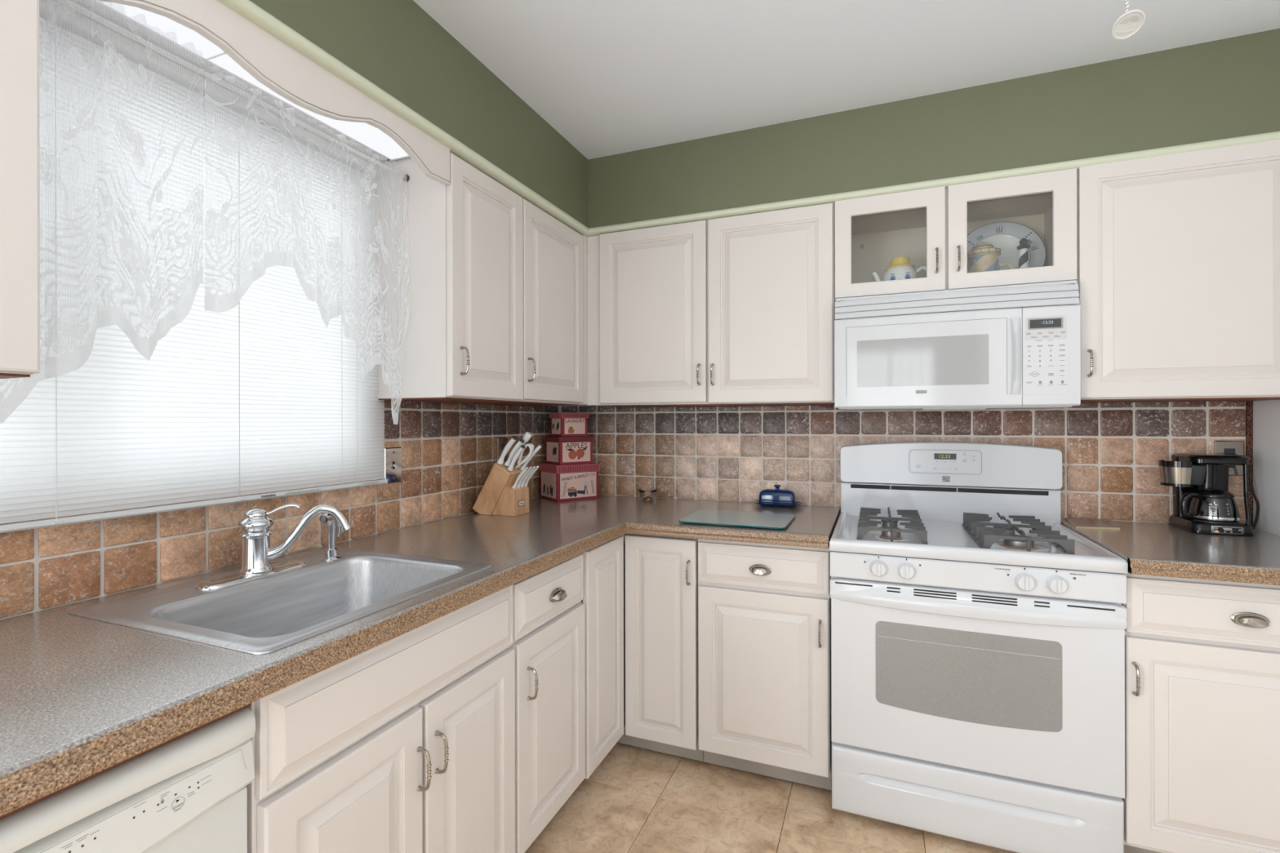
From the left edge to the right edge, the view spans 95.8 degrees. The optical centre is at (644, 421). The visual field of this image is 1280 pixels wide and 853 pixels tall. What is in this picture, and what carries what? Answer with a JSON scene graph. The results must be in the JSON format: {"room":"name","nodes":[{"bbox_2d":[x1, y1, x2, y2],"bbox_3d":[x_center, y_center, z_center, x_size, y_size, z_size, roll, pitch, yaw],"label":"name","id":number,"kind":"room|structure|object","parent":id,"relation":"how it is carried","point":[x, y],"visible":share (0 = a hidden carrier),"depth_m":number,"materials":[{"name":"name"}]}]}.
{"room":"kitchen","nodes":[
{"label":"kitchen","id":0,"kind":"room"},
{"bbox_2d":[0,14,557,620],"bbox_3d":[-1.419,0.059,0.789,0.140,2.465,5.120,0,0,22],"label":"wall","id":1,"kind":"structure","parent":0,"point":[449,451],"depth_m":1.59,"materials":[{"name":"brown tile"}]},
{"bbox_2d":[0,0,39,378],"bbox_3d":[-1.167,-0.456,0.744,0.362,0.774,0.463,0,0,22],"label":"upper cabinet","id":2,"kind":"object","parent":1,"relation":"attached to","point":[20,92],"visible":1,"depth_m":0.88,"materials":[{"name":"beige paint"}]},
{"bbox_2d":[98,0,450,185],"bbox_3d":[-0.779,-0.777,1.343,0.021,0.117,0.937,0,0,22],"label":"valance board","id":3,"kind":"object","parent":2,"relation":"attached to","point":[273,63],"visible":1,"depth_m":1.30,"materials":[{"name":"beige paint"}]},
{"bbox_2d":[0,0,387,533],"bbox_3d":[-1.125,-0.309,1.249,0.031,1.032,1.432,0,0,22],"label":"mini blind","id":4,"kind":"object","parent":1,"relation":"attached to","point":[259,395],"visible":0.69,"depth_m":1.36,"materials":[{"name":"white"}]},
{"bbox_2d":[40,52,351,248],"bbox_3d":[-1.240,-0.298,1.194,0.114,0.942,1.505,0,0,22],"label":"window","id":5,"kind":"structure","parent":1,"relation":"in","point":[40,52],"depth_m":1.38,"materials":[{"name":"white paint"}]},
{"bbox_2d":[383,447,401,484],"bbox_3d":[-0.856,0.151,1.983,0.021,0.122,0.076,0,0,22],"label":"light switch","id":6,"kind":"object","parent":1,"relation":"attached to","point":[393,455],"visible":0.97,"depth_m":1.98,"materials":[{"name":"silver metal"}]},
{"bbox_2d":[369,151,586,406],"bbox_3d":[-0.565,-0.457,2.252,0.362,0.774,0.906,0,0,22],"label":"upper cabinet","id":7,"kind":"object","parent":1,"relation":"attached to","point":[498,283],"visible":0.98,"depth_m":1.91,"materials":[{"name":"beige paint"}]},
{"bbox_2d":[56,0,408,182],"bbox_3d":[-0.930,-0.772,1.404,0.022,0.022,0.938,0,0,22],"label":"curtain rod","id":8,"kind":"object","parent":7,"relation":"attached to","point":[77,8],"visible":0.98,"depth_m":1.28,"materials":[{"name":"white metal"}]},
{"bbox_2d":[0,0,204,423],"bbox_3d":[-1.027,-0.409,1.119,0.046,0.829,0.333,0,0,22],"label":"lace curtain","id":9,"kind":"object","parent":8,"relation":"hanging from","point":[60,335],"visible":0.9,"depth_m":1.11,"materials":[{"name":"white fabric"}]},
{"bbox_2d":[204,72,409,424],"bbox_3d":[-0.856,-0.394,1.551,0.047,0.812,0.593,0,0,22],"label":"lace curtain","id":10,"kind":"object","parent":8,"relation":"hanging from","point":[215,228],"visible":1,"depth_m":1.47,"materials":[{"name":"white fabric"}]},
{"bbox_2d":[497,437,507,462],"bbox_3d":[-0.630,0.132,2.568,0.007,0.116,0.076,0,0,22],"label":"wall outlet","id":11,"kind":"object","parent":1,"relation":"attached to","point":[501,442],"visible":0.54,"depth_m":2.56,"materials":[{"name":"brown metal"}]},
{"bbox_2d":[501,443,505,449],"bbox_3d":[-0.627,0.112,2.567,0.001,0.028,0.030,0,0,22],"label":"receptacle","id":12,"kind":"object","parent":11,"relation":"attached to","point":[503,445],"depth_m":2.57,"materials":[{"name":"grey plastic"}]},
{"bbox_2d":[249,0,1279,227],"bbox_3d":[0.010,-1.019,0.480,2.765,0.315,4.408,0,0,22],"label":"wall","id":13,"kind":"structure","parent":0,"point":[1229,87],"depth_m":1.97,"materials":[{"name":"green paint"}]},
{"bbox_2d":[53,0,387,162],"bbox_3d":[-0.932,-0.851,1.405,0.308,0.014,0.936,0,0,22],"label":"trim","id":14,"kind":"structure","parent":13,"relation":"attached to","point":[100,10],"depth_m":1.34,"materials":[{"name":"white paint"}]},
{"bbox_2d":[211,69,257,93],"bbox_3d":[-1.010,-0.842,1.433,0.048,0.004,0.090,0,0,22],"label":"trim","id":15,"kind":"structure","parent":13,"relation":"attached to","point":[238,83],"depth_m":1.44,"materials":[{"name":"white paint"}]},
{"bbox_2d":[93,0,408,160],"bbox_3d":[-0.887,-0.840,1.387,0.210,0.008,0.930,0,0,22],"label":"light","id":16,"kind":"object","parent":13,"relation":"attached to","point":[367,135],"visible":0.41,"depth_m":1.35,"materials":[{"name":"white paint"}]},
{"bbox_2d":[217,0,1279,236],"bbox_3d":[0.108,-0.853,0.288,2.439,0.032,4.082,0,0,22],"label":"trim","id":17,"kind":"structure","parent":13,"relation":"attached to","point":[247,9],"depth_m":1.88,"materials":[{"name":"white paint"}]},
{"bbox_2d":[524,742,1017,852],"bbox_3d":[-0.124,1.339,0.095,3.056,0.100,5.452,0,0,22],"label":"floor","id":18,"kind":"structure","parent":0,"point":[637,799],"depth_m":1.88,"materials":[{"name":"brown tile"}]},
{"bbox_2d":[0,707,255,852],"bbox_3d":[-0.988,0.866,0.721,0.610,0.842,0.602,0,0,22],"label":"dishwasher","id":19,"kind":"object","parent":18,"relation":"on","point":[188,793],"visible":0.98,"depth_m":0.77,"materials":[{"name":"white plastic"}]},
{"bbox_2d":[246,584,515,852],"bbox_3d":[-0.750,0.848,1.328,0.677,0.858,0.687,0,0,22],"label":"base cabinet","id":20,"kind":"object","parent":18,"relation":"on","point":[405,744],"visible":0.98,"depth_m":1.17,"materials":[{"name":"beige paint"}]},
{"bbox_2d":[510,553,585,852],"bbox_3d":[-0.548,0.847,1.834,0.677,0.858,0.401,0,0,22],"label":"base cabinet","id":21,"kind":"object","parent":18,"relation":"on","point":[548,644],"visible":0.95,"depth_m":1.68,"materials":[{"name":"beige paint"}]},
{"bbox_2d":[581,533,703,778],"bbox_3d":[-0.183,0.846,2.409,0.928,0.858,0.932,0,0,22],"label":"base cabinet","id":22,"kind":"object","parent":18,"relation":"on","point":[640,599],"visible":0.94,"depth_m":2.12,"materials":[{"name":"beige paint"}]},
{"bbox_2d":[0,494,839,816],"bbox_3d":[-0.291,0.395,1.537,1.398,0.041,2.654,0,0,22],"label":"countertop","id":23,"kind":"structure","parent":22,"relation":"on","point":[81,697],"depth_m":0.97,"materials":[{"name":"brown stone"}]},
{"bbox_2d":[0,703,250,819],"bbox_3d":[-0.741,0.429,0.619,0.035,0.024,0.615,0,0,22],"label":"trim","id":24,"kind":"structure","parent":23,"relation":"attached to","point":[14,811],"depth_m":0.74,"materials":[{"name":"brown laminate"}]},
{"bbox_2d":[195,503,351,591],"bbox_3d":[-0.907,0.288,1.417,0.315,0.170,0.146,0,0,-42],"label":"kitchen faucet","id":25,"kind":"object","parent":23,"relation":"on","point":[257,554],"visible":1,"depth_m":1.38,"materials":[{"name":"silver metal"}]},
{"bbox_2d":[67,547,493,654],"bbox_3d":[-0.761,0.461,1.314,0.568,0.182,0.614,0,0,22],"label":"sink","id":26,"kind":"object","parent":23,"relation":"in","point":[272,613],"visible":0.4,"depth_m":1.35,"materials":[{"name":"silver metal"}]},
{"bbox_2d":[319,513,342,560],"bbox_3d":[-0.850,0.309,1.560,0.053,0.127,0.065,0,0,22],"label":"sprayer","id":27,"kind":"object","parent":26,"relation":"on","point":[331,553],"visible":0.88,"depth_m":1.55,"materials":[{"name":"silver metal"}]},
{"bbox_2d":[472,461,528,516],"bbox_3d":[-0.583,0.271,2.357,0.202,0.210,0.114,0,0,22],"label":"knife block","id":28,"kind":"object","parent":23,"relation":"on","point":[497,496],"visible":0.98,"depth_m":2.30,"materials":[{"name":"brown wood"}]},
{"bbox_2d":[497,435,517,464],"bbox_3d":[-0.547,0.118,2.300,0.090,0.119,0.031,0,0,22],"label":"kitchen knife","id":29,"kind":"object","parent":28,"relation":"in","point":[512,441],"visible":1,"depth_m":2.29,"materials":[{"name":"white plastic"}]},
{"bbox_2d":[504,439,524,466],"bbox_3d":[-0.521,0.129,2.319,0.084,0.116,0.030,0,0,14],"label":"kitchen knife","id":30,"kind":"object","parent":28,"relation":"on","point":[517,446],"visible":0.94,"depth_m":2.31,"materials":[{"name":"white plastic"}]},
{"bbox_2d":[507,444,524,471],"bbox_3d":[-0.509,0.149,2.293,0.075,0.109,0.027,0,0,22],"label":"kitchen knife","id":31,"kind":"object","parent":28,"relation":"in","point":[521,449],"visible":1,"depth_m":2.29,"materials":[{"name":"white plastic"}]},
{"bbox_2d":[511,466,528,488],"bbox_3d":[-0.491,0.227,2.290,0.074,0.095,0.023,0,0,22],"label":"steak knife","id":32,"kind":"object","parent":28,"relation":"on","point":[514,486],"visible":0.99,"depth_m":2.29,"materials":[{"name":"white plastic"}]},
{"bbox_2d":[515,443,533,469],"bbox_3d":[-0.487,0.145,2.344,0.080,0.110,0.036,0,0,22],"label":"scissors","id":33,"kind":"object","parent":28,"relation":"in","point":[531,446],"visible":0.94,"depth_m":2.33,"materials":[{"name":"white plastic"}]},
{"bbox_2d":[516,466,533,488],"bbox_3d":[-0.481,0.227,2.314,0.074,0.095,0.023,0,0,22],"label":"steak knife","id":34,"kind":"object","parent":28,"relation":"on","point":[531,468],"visible":0.8,"depth_m":2.31,"materials":[{"name":"white plastic"}]},
{"bbox_2d":[520,431,531,447],"bbox_3d":[-0.505,0.114,2.342,0.109,0.144,0.029,0,0,22],"label":"sharpening steel","id":35,"kind":"object","parent":28,"relation":"in","point":[527,435],"visible":0.48,"depth_m":2.32,"materials":[{"name":"white"}]},
{"bbox_2d":[520,466,536,487],"bbox_3d":[-0.472,0.227,2.338,0.074,0.095,0.023,0,0,22],"label":"steak knife","id":36,"kind":"object","parent":28,"relation":"on","point":[534,467],"visible":0.84,"depth_m":2.33,"materials":[{"name":"white plastic"}]},
{"bbox_2d":[520,443,542,470],"bbox_3d":[-0.461,0.149,2.363,0.098,0.118,0.024,0,0,12],"label":"kitchen knife","id":37,"kind":"object","parent":28,"relation":"in","point":[540,445],"visible":0.81,"depth_m":2.36,"materials":[{"name":"white plastic"}]},
{"bbox_2d":[524,465,539,486],"bbox_3d":[-0.462,0.227,2.363,0.074,0.095,0.023,0,0,22],"label":"steak knife","id":38,"kind":"object","parent":28,"relation":"in","point":[526,483],"visible":0.88,"depth_m":2.36,"materials":[{"name":"white plastic"}]},
{"bbox_2d":[538,462,599,502],"bbox_3d":[-0.367,0.291,2.824,0.233,0.168,0.198,0,0,-35],"label":"box","id":39,"kind":"object","parent":23,"relation":"on","point":[565,482],"visible":1,"depth_m":2.75,"materials":[{"name":"red cardboard"}]},
{"bbox_2d":[542,484,552,496],"bbox_3d":[-0.460,0.327,2.761,0.001,0.054,0.104,0,0,-35],"label":"picture","id":40,"kind":"object","parent":39,"relation":"attached to","point":[547,488],"depth_m":2.76,"materials":[{"name":"grey"}]},
{"bbox_2d":[544,435,594,465],"bbox_3d":[-0.368,0.140,2.828,0.189,0.132,0.162,0,0,-35],"label":"box","id":41,"kind":"object","parent":39,"relation":"on","point":[560,451],"visible":1,"depth_m":2.77,"materials":[{"name":"beige cardboard"}]},
{"bbox_2d":[552,446,556,455],"bbox_3d":[-0.428,0.143,2.756,0.001,0.045,0.042,0,0,-35],"label":"picture","id":42,"kind":"object","parent":41,"relation":"attached to","point":[554,448],"depth_m":2.75,"materials":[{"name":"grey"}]},
{"bbox_2d":[549,413,588,436],"bbox_3d":[-0.369,0.018,2.828,0.150,0.112,0.130,0,0,-35],"label":"box","id":43,"kind":"object","parent":41,"relation":"on","point":[562,424],"visible":1,"depth_m":2.78,"materials":[{"name":"cardboard"}]},
{"bbox_2d":[552,422,559,430],"bbox_3d":[-0.428,0.024,2.789,0.001,0.040,0.072,0,0,-35],"label":"picture","id":44,"kind":"object","parent":43,"relation":"attached to","point":[555,424],"depth_m":2.79,"materials":[{"name":"grey"}]},
{"bbox_2d":[568,426,574,433],"bbox_3d":[-0.351,0.042,2.767,0.035,0.032,0.001,0,0,-35],"label":"print","id":45,"kind":"object","parent":43,"relation":"attached to","point":[571,429],"depth_m":2.77},
{"bbox_2d":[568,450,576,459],"bbox_3d":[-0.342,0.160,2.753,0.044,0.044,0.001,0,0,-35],"label":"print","id":46,"kind":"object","parent":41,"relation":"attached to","point":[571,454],"depth_m":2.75},
{"bbox_2d":[566,446,587,459],"bbox_3d":[-0.324,0.155,2.767,0.065,0.062,0.100,0,0,22],"label":"print","id":47,"kind":"object","parent":41,"relation":"attached to","point":[572,452],"depth_m":2.77,"materials":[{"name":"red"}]},
{"bbox_2d":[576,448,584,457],"bbox_3d":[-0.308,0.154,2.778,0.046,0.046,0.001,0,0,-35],"label":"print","id":48,"kind":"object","parent":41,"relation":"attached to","point":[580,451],"depth_m":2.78},
{"bbox_2d":[567,487,577,492],"bbox_3d":[-0.341,0.322,2.728,0.052,0.022,0.001,0,0,-35],"label":"print","id":49,"kind":"object","parent":39,"relation":"on","point":[569,489],"depth_m":2.73},
{"bbox_2d":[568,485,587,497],"bbox_3d":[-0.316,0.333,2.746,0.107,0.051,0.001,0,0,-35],"label":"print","id":50,"kind":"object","parent":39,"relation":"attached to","point":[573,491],"depth_m":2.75,"materials":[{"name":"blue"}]},
{"bbox_2d":[562,480,594,496],"bbox_3d":[-0.311,0.317,2.749,0.094,0.067,0.145,0,0,22],"label":"print","id":51,"kind":"object","parent":39,"relation":"attached to","point":[570,487],"depth_m":2.75,"materials":[{"name":"grey"}]},
{"bbox_2d":[580,480,587,485],"bbox_3d":[-0.288,0.299,2.765,0.040,0.023,0.001,0,0,-35],"label":"print","id":52,"kind":"object","parent":39,"relation":"on","point":[582,482],"depth_m":2.77},
{"bbox_2d":[638,488,657,501],"bbox_3d":[0.016,0.348,2.717,0.089,0.051,0.089,0,0,22],"label":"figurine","id":53,"kind":"object","parent":23,"relation":"on","point":[641,492],"visible":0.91,"depth_m":2.69,"materials":[{"name":"brown"}]},
{"bbox_2d":[678,509,795,529],"bbox_3d":[0.355,0.369,2.182,0.386,0.009,0.302,0,0,22],"label":"glass cutting board","id":54,"kind":"object","parent":23,"relation":"on","point":[737,518],"visible":1,"depth_m":2.15,"materials":[{"name":"teal"}]},
{"bbox_2d":[752,484,802,507],"bbox_3d":[0.584,0.326,2.542,0.212,0.094,0.114,0,0,22],"label":"butter dish","id":55,"kind":"object","parent":23,"relation":"on","point":[777,497],"visible":1,"depth_m":2.51,"materials":[{"name":"blue ceramic"}]},
{"bbox_2d":[697,538,831,790],"bbox_3d":[0.511,0.845,2.275,0.456,0.858,0.666,0,0,22],"label":"base cabinet","id":56,"kind":"object","parent":18,"relation":"on","point":[764,610],"visible":0.98,"depth_m":2.00,"materials":[{"name":"beige paint"}]},
{"bbox_2d":[829,441,1128,852],"bbox_3d":[1.079,0.685,2.023,0.776,1.204,0.697,0,0,22],"label":"gas range","id":57,"kind":"object","parent":18,"relation":"on","point":[978,637],"visible":1,"depth_m":1.75,"materials":[{"name":"white metal"}]},
{"bbox_2d":[829,511,1128,573],"bbox_3d":[1.081,0.398,2.029,0.776,0.040,0.664,0,0,22],"label":"cooktop","id":58,"kind":"object","parent":57,"relation":"in","point":[950,540],"depth_m":1.80,"materials":[{"name":"white metal"}]},
{"bbox_2d":[1121,573,1279,852],"bbox_3d":[1.713,0.843,1.784,0.566,0.858,0.686,0,0,22],"label":"base cabinet","id":59,"kind":"object","parent":18,"relation":"on","point":[1202,656],"visible":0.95,"depth_m":1.54,"materials":[{"name":"beige paint"}]},
{"bbox_2d":[1061,518,1279,585],"bbox_3d":[1.710,0.391,1.781,0.575,0.041,0.716,0,0,22],"label":"countertop","id":60,"kind":"structure","parent":59,"relation":"on","point":[1148,548],"depth_m":1.65,"materials":[{"name":"brown laminate"}]},
{"bbox_2d":[1065,517,1119,529],"bbox_3d":[1.599,0.367,2.074,0.140,0.007,0.216,0,0,22],"label":"trivet","id":61,"kind":"object","parent":60,"relation":"on","point":[1082,523],"visible":1,"depth_m":2.05,"materials":[{"name":"beige ceramic"}]},
{"bbox_2d":[1158,453,1259,536],"bbox_3d":[1.923,0.242,1.964,0.305,0.258,0.205,0,0,22],"label":"coffee maker","id":62,"kind":"object","parent":60,"relation":"on","point":[1185,473],"visible":0.95,"depth_m":1.95,"materials":[{"name":"black plastic"}]},
{"bbox_2d":[1179,488,1240,521],"bbox_3d":[1.903,0.281,1.938,0.150,0.103,0.128,0,0,-32],"label":"coffee carafe","id":63,"kind":"object","parent":62,"relation":"on","point":[1205,493],"visible":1,"depth_m":1.93,"materials":[{"name":"clear glass"}]},
{"bbox_2d":[1215,528,1241,533],"bbox_3d":[1.887,0.353,1.869,0.064,0.013,0.001,0,0,22],"label":"print","id":64,"kind":"object","parent":62,"relation":"attached to","point":[1217,530],"depth_m":1.87,"materials":[{"name":"white"}]},
{"bbox_2d":[413,0,1279,159],"bbox_3d":[-0.108,-1.226,0.200,3.017,0.100,5.240,0,0,22],"label":"ceiling","id":65,"kind":"structure","parent":0,"point":[610,77],"depth_m":1.83,"materials":[{"name":"white paint"}]},
{"bbox_2d":[1111,0,1145,39],"bbox_3d":[0.772,-0.899,0.926,0.096,0.556,0.096,0,0,22],"label":"pull chain","id":66,"kind":"object","parent":65,"relation":"hanging from","point":[1130,23],"visible":1,"depth_m":0.92,"materials":[{"name":"grey plastic"}]},
{"bbox_2d":[557,328,1245,523],"bbox_3d":[0.904,0.054,2.554,2.886,2.465,0.120,0,0,22],"label":"wall","id":67,"kind":"structure","parent":0,"point":[1112,451],"depth_m":2.49,"materials":[{"name":"brown tile"}]},
{"bbox_2d":[586,202,835,407],"bbox_3d":[0.283,-0.453,2.540,1.065,0.770,0.362,0,0,22],"label":"upper cabinet","id":68,"kind":"object","parent":67,"relation":"attached to","point":[737,310],"visible":0.99,"depth_m":2.38,"materials":[{"name":"beige paint"}]},
{"bbox_2d":[834,168,1076,301],"bbox_3d":[1.137,-0.653,2.200,0.770,0.384,0.362,0,0,22],"label":"upper cabinet","id":69,"kind":"object","parent":67,"relation":"attached to","point":[931,227],"visible":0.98,"depth_m":2.09,"materials":[{"name":"beige paint"}]},
{"bbox_2d":[872,256,926,281],"bbox_3d":[0.997,-0.557,2.247,0.171,0.150,0.130,0,0,-15],"label":"teapot","id":70,"kind":"object","parent":69,"relation":"in","point":[900,268],"visible":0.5,"depth_m":2.21,"materials":[{"name":"white ceramic"}]},
{"bbox_2d":[834,280,1080,410],"bbox_3d":[1.122,-0.251,2.170,0.755,0.418,0.429,0,0,22],"label":"microwave","id":71,"kind":"object","parent":69,"relation":"attached to","point":[1011,346],"visible":1,"depth_m":1.98,"materials":[{"name":"white plastic"}]},
{"bbox_2d":[967,241,1013,272],"bbox_3d":[1.262,-0.575,2.146,0.144,0.183,0.128,0,0,-17],"label":"teapot","id":72,"kind":"object","parent":69,"relation":"in","point":[983,257],"visible":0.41,"depth_m":2.10,"materials":[{"name":"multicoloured ceramic"}]},
{"bbox_2d":[967,222,1045,270],"bbox_3d":[1.361,-0.628,2.216,0.299,0.285,0.062,0,0,22],"label":"platter","id":73,"kind":"object","parent":69,"relation":"on","point":[1004,236],"visible":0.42,"depth_m":2.22,"materials":[{"name":"white ceramic"}]},
{"bbox_2d":[976,235,1031,244],"bbox_3d":[1.382,-0.698,2.225,0.185,0.059,0.004,0,0,24],"label":"print","id":74,"kind":"object","parent":73,"relation":"attached to","point":[993,239],"depth_m":2.23,"materials":[{"name":"white ceramic"}]},
{"bbox_2d":[995,226,1038,250],"bbox_3d":[1.423,-0.699,2.207,0.140,0.110,0.003,0,0,30],"label":"print","id":75,"kind":"object","parent":73,"relation":"attached to","point":[1007,237],"depth_m":2.22,"materials":[{"name":"grey ceramic"}]},
{"bbox_2d":[1016,237,1031,268],"bbox_3d":[1.397,-0.579,2.130,0.044,0.191,0.044,0,0,22],"label":"lighthouse figurine","id":76,"kind":"object","parent":69,"relation":"on","point":[1024,246],"visible":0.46,"depth_m":2.12,"materials":[{"name":"black"}]},
{"bbox_2d":[1075,139,1279,403],"bbox_3d":[1.767,-0.462,1.948,0.583,0.786,0.362,0,0,22],"label":"upper cabinet","id":77,"kind":"object","parent":67,"relation":"attached to","point":[1178,255],"visible":0.97,"depth_m":1.82,"materials":[{"name":"beige paint"}]},
{"bbox_2d":[1213,440,1244,475],"bbox_3d":[2.051,0.130,2.027,0.080,0.122,0.007,0,0,22],"label":"wall outlet","id":78,"kind":"object","parent":67,"relation":"attached to","point":[1220,446],"visible":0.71,"depth_m":2.02,"materials":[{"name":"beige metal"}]},
{"bbox_2d":[1224,448,1235,453],"bbox_3d":[2.050,0.110,2.025,0.030,0.028,0.001,0,0,22],"label":"receptacle","id":79,"kind":"object","parent":78,"relation":"attached to","point":[1226,450],"depth_m":2.02,"materials":[{"name":"grey plastic"}]},
{"bbox_2d":[1245,400,1253,526],"bbox_3d":[2.103,0.145,2.010,0.016,0.449,0.010,0,0,22],"label":"trim","id":80,"kind":"structure","parent":67,"relation":"attached to","point":[1249,404],"depth_m":2.00,"materials":[{"name":"stone"}]},
{"bbox_2d":[1253,400,1279,535],"bbox_3d":[1.241,0.054,-0.333,0.120,2.465,5.009,0,0,22],"label":"wall","id":81,"kind":"structure","parent":0,"point":[1266,413],"depth_m":1.93,"materials":[{"name":"white paint"}]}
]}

